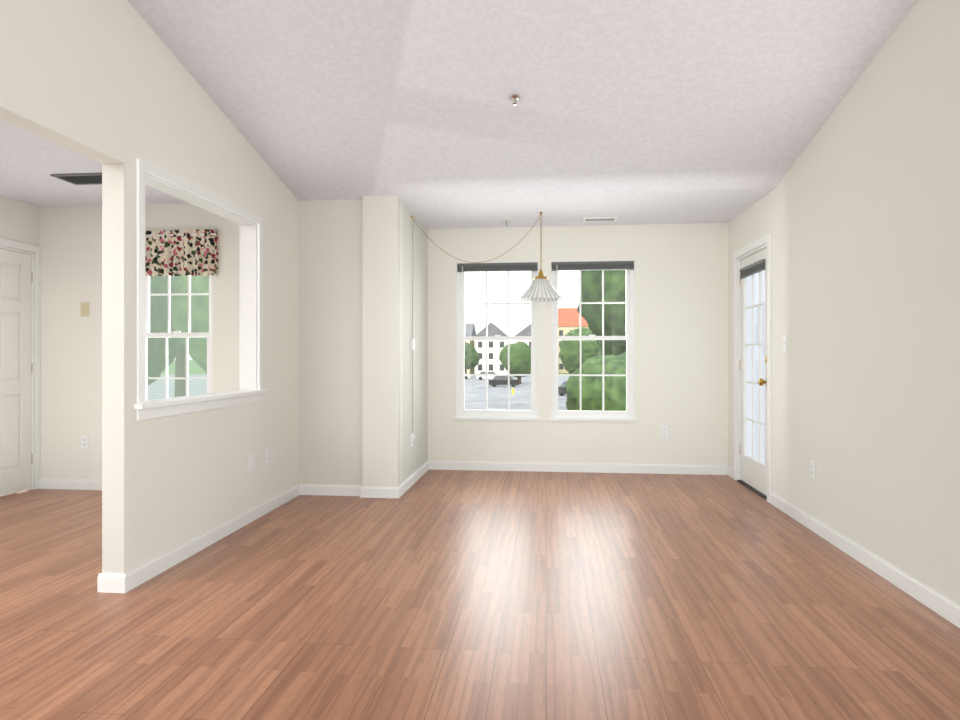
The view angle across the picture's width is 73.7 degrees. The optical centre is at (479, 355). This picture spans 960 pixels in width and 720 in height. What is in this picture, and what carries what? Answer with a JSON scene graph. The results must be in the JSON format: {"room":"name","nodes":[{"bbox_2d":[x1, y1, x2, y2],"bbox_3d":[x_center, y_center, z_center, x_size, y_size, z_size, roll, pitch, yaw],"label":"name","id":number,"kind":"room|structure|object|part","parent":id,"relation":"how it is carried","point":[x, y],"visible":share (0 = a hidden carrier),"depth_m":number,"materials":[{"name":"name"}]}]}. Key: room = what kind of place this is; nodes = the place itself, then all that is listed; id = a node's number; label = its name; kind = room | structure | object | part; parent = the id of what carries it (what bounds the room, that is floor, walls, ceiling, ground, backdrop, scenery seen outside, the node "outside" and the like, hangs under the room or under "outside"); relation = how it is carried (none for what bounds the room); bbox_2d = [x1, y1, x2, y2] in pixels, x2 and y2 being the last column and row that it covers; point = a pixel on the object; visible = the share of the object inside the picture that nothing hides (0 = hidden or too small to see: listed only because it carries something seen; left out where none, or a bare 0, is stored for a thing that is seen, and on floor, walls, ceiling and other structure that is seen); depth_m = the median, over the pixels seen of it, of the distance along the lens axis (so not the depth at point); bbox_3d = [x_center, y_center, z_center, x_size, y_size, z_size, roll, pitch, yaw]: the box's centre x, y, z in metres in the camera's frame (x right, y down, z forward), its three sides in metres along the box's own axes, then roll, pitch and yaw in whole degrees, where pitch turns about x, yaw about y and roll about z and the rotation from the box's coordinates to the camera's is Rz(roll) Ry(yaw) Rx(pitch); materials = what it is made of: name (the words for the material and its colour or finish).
{"room":"empty living room","nodes":[
{"label":"empty living room","id":0,"kind":"room"},
{"bbox_2d":[0,196,38,252],"bbox_3d":[-4.417,-0.090,0.650,0.150,2.480,9.880,0,0,6],"label":"wall","id":1,"kind":"structure","parent":0,"point":[19,221],"depth_m":5.35,"materials":[{"name":"paint"}]},
{"bbox_2d":[0,249,31,495],"bbox_3d":[-3.876,0.135,5.116,0.097,2.007,0.794,0,0,6],"label":"hall door","id":2,"kind":"structure","parent":1,"relation":"in","point":[15,372],"depth_m":5.33,"materials":[{"name":"white wood"}]},
{"bbox_2d":[0,238,39,489],"bbox_3d":[-3.945,0.099,5.103,0.168,2.102,0.920,0,0,6],"label":"door frame","id":3,"kind":"structure","parent":1,"relation":"attached to","point":[17,245],"depth_m":5.51,"materials":[{"name":"white wood"}]},
{"bbox_2d":[0,0,298,573],"bbox_3d":[-2.064,-1.102,0.481,0.115,4.504,9.730,0,0,6],"label":"wall","id":4,"kind":"structure","parent":0,"point":[115,88],"depth_m":3.29,"materials":[{"name":"paint"}]},
{"bbox_2d":[97,573,116,592],"bbox_3d":[-1.742,1.106,4.213,0.014,0.088,2.210,0,0,6],"label":"baseboard","id":5,"kind":"structure","parent":4,"relation":"attached to","point":[106,583],"depth_m":3.11,"materials":[{"name":"white wood"}]},
{"bbox_2d":[134,158,266,420],"bbox_3d":[-1.694,-0.332,3.906,0.178,1.316,1.440,0,0,6],"label":"trim","id":6,"kind":"structure","parent":4,"relation":"attached to","point":[251,390],"depth_m":4.03,"materials":[{"name":"white wood"}]},
{"bbox_2d":[117,484,304,592],"bbox_3d":[-1.611,1.106,4.207,0.014,0.088,2.224,0,0,6],"label":"baseboard","id":7,"kind":"structure","parent":4,"relation":"attached to","point":[128,581],"depth_m":3.76,"materials":[{"name":"white wood"}]},
{"bbox_2d":[249,453,253,470],"bbox_3d":[-1.585,0.740,4.452,0.016,0.115,0.070,0,0,6],"label":"outlet","id":8,"kind":"object","parent":4,"relation":"attached to","point":[251,462],"visible":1,"depth_m":4.45,"materials":[{"name":"white plastic"}]},
{"bbox_2d":[266,448,270,464],"bbox_3d":[-1.560,0.740,4.726,0.008,0.116,0.072,0,0,6],"label":"outlet","id":9,"kind":"object","parent":4,"relation":"attached to","point":[268,455],"visible":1,"depth_m":4.71,"materials":[{"name":"white plastic"}]},
{"bbox_2d":[39,199,402,485],"bbox_3d":[-2.314,-0.090,5.473,3.335,2.480,0.150,0,0,6],"label":"wall","id":10,"kind":"structure","parent":0,"point":[70,241],"depth_m":5.38,"materials":[{"name":"paint"}]},
{"bbox_2d":[39,478,101,489],"bbox_3d":[-2.733,1.106,5.434,2.211,0.088,0.014,0,0,6],"label":"baseboard","id":11,"kind":"structure","parent":10,"relation":"attached to","point":[77,484],"depth_m":5.50,"materials":[{"name":"white wood"}]},
{"bbox_2d":[81,435,88,448],"bbox_3d":[-3.399,0.740,5.506,0.072,0.116,0.008,0,0,6],"label":"outlet","id":12,"kind":"object","parent":10,"relation":"attached to","point":[84,441],"visible":1,"depth_m":5.50,"materials":[{"name":"white plastic"}]},
{"bbox_2d":[81,302,88,316],"bbox_3d":[-3.400,-0.400,5.502,0.078,0.122,0.016,0,0,6],"label":"light switch","id":13,"kind":"object","parent":10,"relation":"attached to","point":[84,309],"visible":1,"depth_m":5.50,"materials":[{"name":"beige plastic"}]},
{"bbox_2d":[145,275,211,399],"bbox_3d":[-2.598,-0.149,5.477,0.740,1.583,0.142,0,0,6],"label":"kitchen window","id":14,"kind":"structure","parent":10,"relation":"in","point":[170,334],"depth_m":5.50,"materials":[{"name":"white plastic"}]},
{"bbox_2d":[145,229,217,276],"bbox_3d":[-2.627,-0.861,5.395,0.848,0.398,0.068,0,0,6],"label":"valance","id":15,"kind":"object","parent":10,"relation":"attached to","point":[173,253],"visible":0.71,"depth_m":5.38,"materials":[{"name":"fabric"}]},
{"bbox_2d":[363,196,398,486],"bbox_3d":[-0.810,-0.090,5.224,0.290,2.480,0.055,0,0,6],"label":"wall","id":16,"kind":"structure","parent":0,"point":[380,341],"depth_m":5.20,"materials":[{"name":"paint"}]},
{"bbox_2d":[403,203,427,481],"bbox_3d":[-0.664,-0.090,5.945,0.150,2.480,1.130,0,0,6],"label":"wall","id":17,"kind":"structure","parent":0,"point":[415,272],"depth_m":5.89,"materials":[{"name":"paint"}]},
{"bbox_2d":[393,461,428,497],"bbox_3d":[-0.596,1.106,5.819,0.014,0.088,1.309,0,0,6],"label":"baseboard","id":18,"kind":"structure","parent":17,"relation":"attached to","point":[398,491],"depth_m":5.61,"materials":[{"name":"white wood"}]},
{"bbox_2d":[410,433,412,446],"bbox_3d":[-0.609,0.750,5.704,0.008,0.116,0.072,0,0,6],"label":"outlet","id":19,"kind":"object","parent":17,"relation":"attached to","point":[411,441],"visible":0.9,"depth_m":5.69,"materials":[{"name":"white plastic"}]},
{"bbox_2d":[411,282,414,438],"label":"cord","id":20,"kind":"object","parent":17,"relation":"hanging from","point":[412,340],"depth_m":5.70,"materials":[{"name":"white plastic"}]},
{"bbox_2d":[0,0,917,228],"bbox_3d":[-1.217,-2.377,1.036,6.435,2.175,11.310,0,0,6],"label":"ceiling","id":21,"kind":"structure","parent":0,"point":[332,99],"depth_m":3.85,"materials":[{"name":"white paint"}]},
{"bbox_2d":[50,173,101,184],"bbox_3d":[-2.786,-1.284,4.638,0.500,0.011,0.250,0,0,6],"label":"air vent","id":22,"kind":"structure","parent":21,"relation":"attached to","point":[85,178],"depth_m":4.61,"materials":[{"name":"grey metal"}]},
{"bbox_2d":[411,212,563,301],"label":"pendant lamp","id":23,"kind":"object","parent":21,"relation":"hanging from","point":[545,289],"depth_m":5.68,"materials":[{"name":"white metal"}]},
{"bbox_2d":[509,94,519,105],"bbox_3d":[0.208,-1.532,3.844,0.064,0.047,0.064,0,-12,6],"label":"sprinkler","id":24,"kind":"object","parent":21,"relation":"attached to","point":[514,98],"visible":1,"depth_m":3.84,"materials":[{"name":"silver metal"}]},
{"bbox_2d":[583,217,617,221],"bbox_3d":[1.127,-1.284,6.016,0.310,0.011,0.160,0,0,6],"label":"air vent","id":25,"kind":"structure","parent":21,"relation":"attached to","point":[599,219],"depth_m":6.00,"materials":[{"name":"white metal"}]},
{"bbox_2d":[0,470,959,719],"bbox_3d":[-1.217,1.210,1.036,6.435,0.120,11.310,0,0,6],"label":"floor","id":26,"kind":"structure","parent":0,"point":[472,595],"depth_m":2.83,"materials":[{"name":"laminate"}]},
{"bbox_2d":[428,223,727,465],"bbox_3d":[0.869,-0.090,6.430,3.100,2.480,0.150,0,0,6],"label":"wall","id":27,"kind":"structure","parent":0,"point":[681,331],"depth_m":6.29,"materials":[{"name":"paint"}]},
{"bbox_2d":[454,262,539,420],"bbox_3d":[0.176,-0.149,6.475,0.863,1.583,0.142,0,0,6],"label":"window","id":28,"kind":"structure","parent":27,"relation":"in","point":[462,413],"depth_m":6.47,"materials":[{"name":"white plastic"}]},
{"bbox_2d":[429,461,732,476],"bbox_3d":[0.936,1.106,6.340,2.950,0.088,0.014,0,0,6],"label":"baseboard","id":29,"kind":"structure","parent":27,"relation":"attached to","point":[433,465],"depth_m":6.33,"materials":[{"name":"white wood"}]},
{"bbox_2d":[549,260,636,421],"bbox_3d":[1.117,-0.149,6.378,0.859,1.583,0.142,0,0,6],"label":"window","id":30,"kind":"structure","parent":27,"relation":"in","point":[628,414],"depth_m":6.37,"materials":[{"name":"white plastic"}]},
{"bbox_2d":[660,426,667,437],"bbox_3d":[1.799,0.740,6.253,0.072,0.116,0.008,0,0,6],"label":"outlet","id":31,"kind":"object","parent":27,"relation":"attached to","point":[663,431],"visible":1,"depth_m":6.25,"materials":[{"name":"white plastic"}]},
{"bbox_2d":[728,0,959,604],"bbox_3d":[1.909,-1.117,0.712,0.150,4.535,11.310,0,0,6],"label":"wall","id":32,"kind":"structure","parent":0,"point":[855,212],"depth_m":3.38,"materials":[{"name":"paint"}]},
{"bbox_2d":[737,480,766,499],"bbox_3d":[2.402,1.144,5.476,0.154,0.012,0.810,0,0,6],"label":"threshold","id":33,"kind":"object","parent":32,"relation":"attached to","point":[762,495],"visible":0.21,"depth_m":5.46,"materials":[{"name":"black metal"}]},
{"bbox_2d":[733,233,771,502],"bbox_3d":[2.395,0.094,5.477,0.168,2.112,0.974,0,0,6],"label":"door frame","id":34,"kind":"structure","parent":32,"relation":"attached to","point":[759,242],"depth_m":5.72,"materials":[{"name":"white wood"}]},
{"bbox_2d":[740,248,766,495],"bbox_3d":[2.351,0.129,5.492,0.138,2.011,0.824,0,0,6],"label":"door","id":35,"kind":"structure","parent":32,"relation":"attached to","point":[753,370],"depth_m":5.54,"materials":[{"name":"white"}]},
{"bbox_3d":[2.280,0.121,5.150,0.070,0.239,0.062,0,0,6],"label":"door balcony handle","id":36,"kind":"part","parent":35,"relation":"part of","materials":[{"name":"gold metal"}]},
{"bbox_2d":[783,336,786,351],"bbox_3d":[2.240,-0.090,4.714,0.016,0.116,0.072,0,0,6],"label":"light switch","id":37,"kind":"object","parent":32,"relation":"attached to","point":[784,343],"visible":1,"depth_m":4.70,"materials":[{"name":"white plastic"}]},
{"bbox_2d":[811,460,815,479],"bbox_3d":[2.192,0.750,4.216,0.008,0.116,0.072,0,0,6],"label":"outlet","id":38,"kind":"object","parent":32,"relation":"attached to","point":[813,469],"visible":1,"depth_m":4.20,"materials":[{"name":"white plastic"}]},
{"bbox_2d":[770,492,959,627],"bbox_3d":[1.765,1.106,0.122,0.014,0.088,9.808,0,0,6],"label":"baseboard","id":39,"kind":"structure","parent":32,"relation":"attached to","point":[946,608],"depth_m":3.36,"materials":[{"name":"white wood"}]},
{"label":"outside","id":40,"kind":"structure","parent":0,"visible":0},
{"bbox_2d":[161,360,567,373],"bbox_3d":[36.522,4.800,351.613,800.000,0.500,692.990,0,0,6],"label":"ground","id":41,"kind":"structure","parent":40,"point":[190,366],"depth_m":215.71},
{"bbox_2d":[148,276,181,384],"bbox_3d":[-11.967,-0.329,17.505,6.976,9.758,7.620,0,0,6],"label":"tree","id":42,"kind":"object","parent":41,"relation":"on","point":[159,339],"depth_m":18.30,"materials":[{"name":"green plant"}]},
{"bbox_2d":[174,344,185,396],"bbox_3d":[-13.874,-0.869,29.394,6.133,10.838,6.860,0,0,6],"label":"tree","id":43,"kind":"object","parent":41,"relation":"on","point":[183,375],"depth_m":28.85,"materials":[{"name":"green plant"}]},
{"bbox_2d":[167,275,208,373],"bbox_3d":[-4.670,0.136,15.819,5.052,8.827,5.175,0,0,6],"label":"tree","id":44,"kind":"object","parent":41,"relation":"on","point":[192,319],"depth_m":13.79,"materials":[{"name":"green plant"}]},
{"bbox_2d":[148,374,568,409],"bbox_3d":[-10.078,4.535,96.558,200.000,0.030,110.000,0,0,6],"label":"ground","id":45,"kind":"structure","parent":41,"relation":"on","point":[491,394],"depth_m":77.14,"materials":[{"name":"grey asphalt"}]},
{"bbox_2d":[476,371,495,379],"bbox_3d":[1.560,3.720,121.489,4.400,1.620,1.980,0,0,6],"label":"car","id":46,"kind":"object","parent":45,"relation":"on","point":[483,377],"depth_m":120.67,"materials":[{"name":"white metal"}]},
{"bbox_2d":[489,376,518,386],"bbox_3d":[3.545,3.720,94.138,4.400,1.620,1.980,0,0,3],"label":"car","id":47,"kind":"object","parent":45,"relation":"on","point":[499,380],"depth_m":93.27,"materials":[{"name":"black metal"}]},
{"bbox_2d":[558,381,566,394],"bbox_3d":[11.027,3.720,73.253,4.400,1.620,1.980,0,0,-23],"label":"car","id":48,"kind":"object","parent":45,"relation":"on","point":[562,389],"depth_m":72.24,"materials":[{"name":"black metal"}]},
{"bbox_2d":[465,323,475,373],"bbox_3d":[-10.409,-1.950,165.964,18.000,13.000,13.000,0,0,6],"label":"building","id":49,"kind":"structure","parent":41,"relation":"on","point":[471,333],"depth_m":163.06,"materials":[{"name":"beige"}]},
{"bbox_2d":[465,343,479,372],"bbox_3d":[-3.103,0.895,131.067,6.100,7.311,5.554,0,0,6],"label":"tree","id":50,"kind":"object","parent":41,"relation":"on","point":[472,359],"depth_m":129.04,"materials":[{"name":"green plant"}]},
{"bbox_2d":[475,322,509,373],"bbox_3d":[3.309,-1.850,162.528,9.000,12.800,13.000,0,0,6],"label":"building","id":51,"kind":"structure","parent":41,"relation":"on","point":[496,367],"depth_m":156.47,"materials":[{"name":"white"}]},
{"bbox_2d":[499,342,530,383],"bbox_3d":[6.098,1.110,103.913,6.086,6.881,5.805,0,0,6],"label":"tree","id":52,"kind":"object","parent":41,"relation":"on","point":[522,362],"depth_m":101.99,"materials":[{"name":"green plant"}]},
{"bbox_2d":[514,324,530,346],"bbox_3d":[13.213,-1.750,163.510,9.500,12.600,13.000,0,0,6],"label":"building","id":53,"kind":"structure","parent":41,"relation":"on","point":[524,331],"depth_m":157.26,"materials":[{"name":"white"}]},
{"bbox_2d":[558,308,588,372],"bbox_3d":[30.884,-4.450,178.766,20.500,18.000,19.000,0,0,6],"label":"building","id":54,"kind":"structure","parent":41,"relation":"on","point":[562,315],"depth_m":171.19,"materials":[{"name":"beige"}]},
{"bbox_2d":[560,327,602,373],"bbox_3d":[8.668,1.121,51.658,4.401,6.857,4.485,0,0,6],"label":"tree","id":55,"kind":"object","parent":41,"relation":"on","point":[576,365],"depth_m":50.13,"materials":[{"name":"green plant"}]},
{"bbox_2d":[566,352,625,410],"bbox_3d":[4.726,2.188,20.957,3.845,4.723,3.212,0,0,6],"label":"tree","id":56,"kind":"object","parent":41,"relation":"on","point":[575,403],"depth_m":19.86,"materials":[{"name":"green plant"}]},
{"bbox_2d":[577,270,625,355],"bbox_3d":[8.155,-0.949,29.410,7.317,10.997,7.906,0,0,6],"label":"tree","id":57,"kind":"object","parent":41,"relation":"on","point":[598,326],"depth_m":27.79,"materials":[{"name":"green plant"}]}
]}

